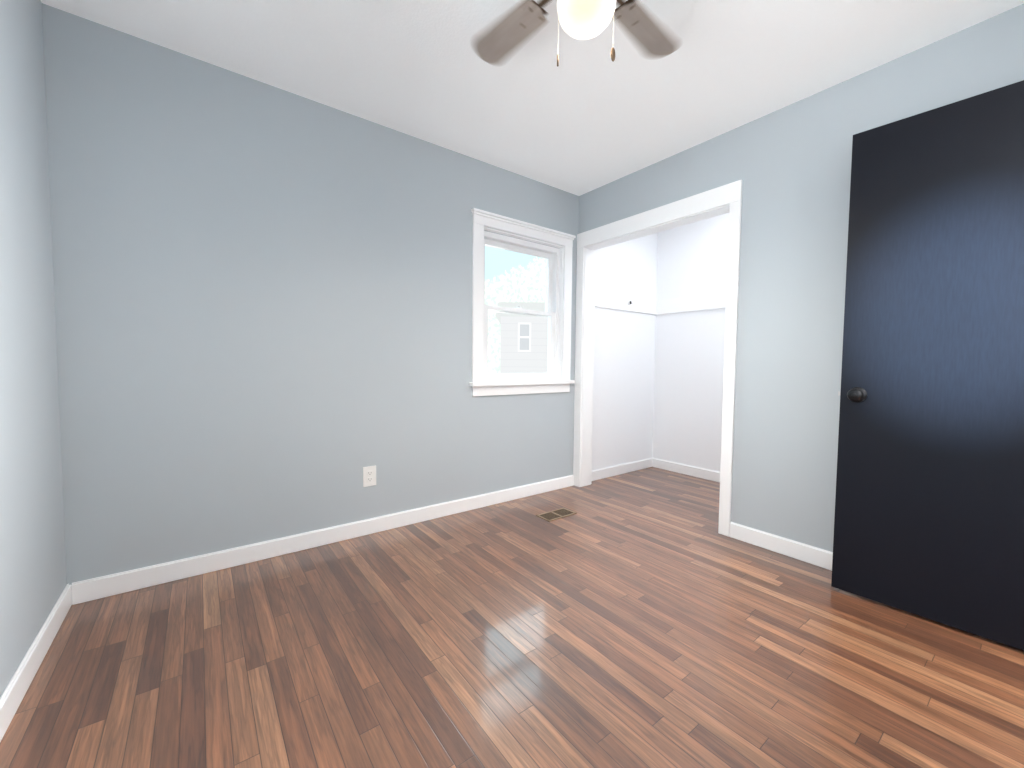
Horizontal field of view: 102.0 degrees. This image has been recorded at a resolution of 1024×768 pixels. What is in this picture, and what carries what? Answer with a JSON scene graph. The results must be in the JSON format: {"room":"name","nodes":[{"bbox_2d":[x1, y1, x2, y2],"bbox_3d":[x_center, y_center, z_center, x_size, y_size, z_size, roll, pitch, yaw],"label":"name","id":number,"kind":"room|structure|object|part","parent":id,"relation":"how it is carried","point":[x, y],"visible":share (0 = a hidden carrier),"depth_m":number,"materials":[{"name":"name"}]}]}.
{"room":"empty bedroom","nodes":[
{"label":"empty bedroom","id":0,"kind":"room"},
{"bbox_2d":[0,0,66,696],"bbox_3d":[-1.119,-0.223,0.582,0.150,2.440,2.977,-2,3,-37],"label":"wall","id":1,"kind":"structure","parent":0,"point":[33,580],"depth_m":1.40,"materials":[{"name":"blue paint"}]},
{"bbox_2d":[0,582,79,741],"bbox_3d":[-1.053,0.948,0.675,0.017,0.093,2.640,-2,3,-37],"label":"baseboard","id":2,"kind":"structure","parent":1,"relation":"attached to","point":[19,683],"depth_m":1.35,"materials":[{"name":"white wood"}]},
{"bbox_2d":[42,3,657,584],"bbox_3d":[-0.194,-0.333,3.050,4.605,2.440,0.150,-2,3,-37],"label":"wall","id":3,"kind":"structure","parent":0,"point":[262,293],"depth_m":2.14,"materials":[{"name":"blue paint"}]},
{"bbox_2d":[76,475,573,602],"bbox_3d":[-0.672,0.856,2.651,3.011,0.093,0.014,-2,3,-37],"label":"baseboard","id":4,"kind":"structure","parent":3,"relation":"attached to","point":[131,580],"depth_m":2.23,"materials":[{"name":"white wood"}]},
{"bbox_2d":[363,465,375,486],"bbox_3d":[-0.857,0.556,2.498,0.078,0.120,0.008,-2,3,-37],"label":"electrical outlet","id":5,"kind":"object","parent":3,"relation":"attached to","point":[369,475],"visible":1,"depth_m":2.50,"materials":[{"name":"white plastic"}]},
{"bbox_2d":[469,208,575,395],"bbox_3d":[0.060,-0.569,3.224,0.994,1.285,0.240,-2,3,-37],"label":"window","id":6,"kind":"structure","parent":3,"relation":"in","point":[555,378],"depth_m":3.19,"materials":[{"name":"white wood"}]},
{"bbox_2d":[592,458,651,480],"bbox_3d":[1.040,0.811,3.944,0.977,0.093,0.014,-2,3,-37],"label":"baseboard","id":7,"kind":"structure","parent":3,"relation":"attached to","point":[615,470],"depth_m":3.93,"materials":[{"name":"white wood"}]},
{"bbox_2d":[0,467,1023,767],"bbox_3d":[0.489,1.054,0.991,6.055,0.120,4.677,-2,3,-37],"label":"floor","id":8,"kind":"structure","parent":0,"point":[650,617],"depth_m":1.44,"materials":[{"name":"brown wood"}]},
{"bbox_2d":[536,508,575,521],"bbox_3d":[0.308,0.900,2.864,0.262,0.004,0.132,-2,3,-37],"label":"floor vent","id":9,"kind":"object","parent":8,"relation":"in","point":[555,514],"visible":1,"depth_m":2.86,"materials":[{"name":"brown metal"}]},
{"bbox_2d":[41,0,1023,195],"bbox_3d":[1.032,-1.517,1.260,4.755,0.120,4.677,-2,3,-37],"label":"ceiling","id":10,"kind":"structure","parent":0,"point":[585,116],"depth_m":1.93,"materials":[{"name":"white paint"}]},
{"bbox_2d":[473,0,678,66],"bbox_3d":[0.236,-1.241,1.315,0.801,0.450,0.801,1,3,2],"label":"fan","id":11,"kind":"object","parent":10,"relation":"hanging from","point":[504,37],"visible":1,"depth_m":1.51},
{"bbox_3d":[0.023,-1.330,1.540,0.135,0.032,0.443,-2,4,-43],"label":"blade","id":12,"kind":"part","parent":11,"relation":"part of","materials":[{"name":"grey wood"}]},
{"bbox_3d":[0.239,-1.143,1.321,0.154,0.254,0.114,-2,3,-37],"label":"chain","id":13,"kind":"part","parent":11,"relation":"part of","materials":[{"name":"silver metal"}]},
{"bbox_3d":[0.236,-1.176,1.318,0.186,0.098,0.186,-2,3,-37],"label":"lamp shade","id":14,"kind":"part","parent":11,"relation":"part of","materials":[{"name":"white glass"}]},
{"bbox_3d":[0.466,-1.325,1.526,0.443,0.032,0.135,-2,4,-43],"label":"blade","id":15,"kind":"part","parent":11,"relation":"part of","materials":[{"name":"grey wood"}]},
{"bbox_2d":[652,213,728,471],"bbox_3d":[2.110,-0.330,3.447,0.150,2.440,1.997,-2,3,-37],"label":"wall","id":16,"kind":"structure","parent":0,"point":[692,259],"depth_m":3.89,"materials":[{"name":"white paint"}]},
{"bbox_2d":[595,290,726,314],"bbox_3d":[1.616,-0.715,3.127,1.008,0.140,1.877,-2,3,-37],"label":"trim","id":17,"kind":"structure","parent":16,"relation":"attached to","point":[609,300],"depth_m":3.85,"materials":[{"name":"white wood"}]},
{"bbox_2d":[652,458,719,481],"bbox_3d":[1.997,0.841,3.502,0.015,0.093,1.877,-2,3,-37],"label":"baseboard","id":18,"kind":"structure","parent":16,"relation":"attached to","point":[694,471],"depth_m":3.93,"materials":[{"name":"white wood"}]},
{"bbox_2d":[578,4,1023,551],"bbox_3d":[1.447,-0.287,2.426,0.120,2.440,2.827,-2,3,-37],"label":"wall","id":19,"kind":"structure","parent":0,"point":[789,166],"depth_m":2.22,"materials":[{"name":"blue paint"}]},
{"bbox_2d":[573,180,742,536],"bbox_3d":[0.990,-0.162,3.034,0.156,2.123,1.317,-2,3,-37],"label":"trim","id":20,"kind":"structure","parent":19,"relation":"attached to","point":[721,200],"depth_m":2.88,"materials":[{"name":"white wood"}]},
{"bbox_2d":[729,522,832,570],"bbox_3d":[1.730,0.912,1.983,0.014,0.093,1.344,-2,3,-37],"label":"baseboard","id":21,"kind":"structure","parent":19,"relation":"attached to","point":[813,555],"depth_m":2.28,"materials":[{"name":"white wood"}]},
{"bbox_3d":[0.987,-0.194,0.404,3.295,2.440,0.150,-2,3,-37],"label":"wall","id":22,"kind":"structure","parent":0,"visible":0},
{"bbox_2d":[831,80,1023,649],"bbox_3d":[1.758,-0.063,1.606,0.167,2.045,0.780,-2,4,-41],"label":"door","id":23,"kind":"structure","parent":22,"relation":"in","point":[929,512],"depth_m":1.65,"materials":[{"name":"black paint"}]},
{"label":"outside","id":24,"kind":"structure","parent":0,"visible":0},
{"bbox_2d":[485,246,545,373],"bbox_3d":[-2.493,-5.825,17.263,34.000,20.000,0.050,-2,3,-37],"label":"sky","id":25,"kind":"structure","parent":24,"point":[527,272],"depth_m":18.96,"materials":[{"name":"white"}]},
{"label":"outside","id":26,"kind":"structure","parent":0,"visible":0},
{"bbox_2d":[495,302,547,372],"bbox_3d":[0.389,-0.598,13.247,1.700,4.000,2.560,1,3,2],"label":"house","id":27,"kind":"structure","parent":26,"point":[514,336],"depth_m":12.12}
]}

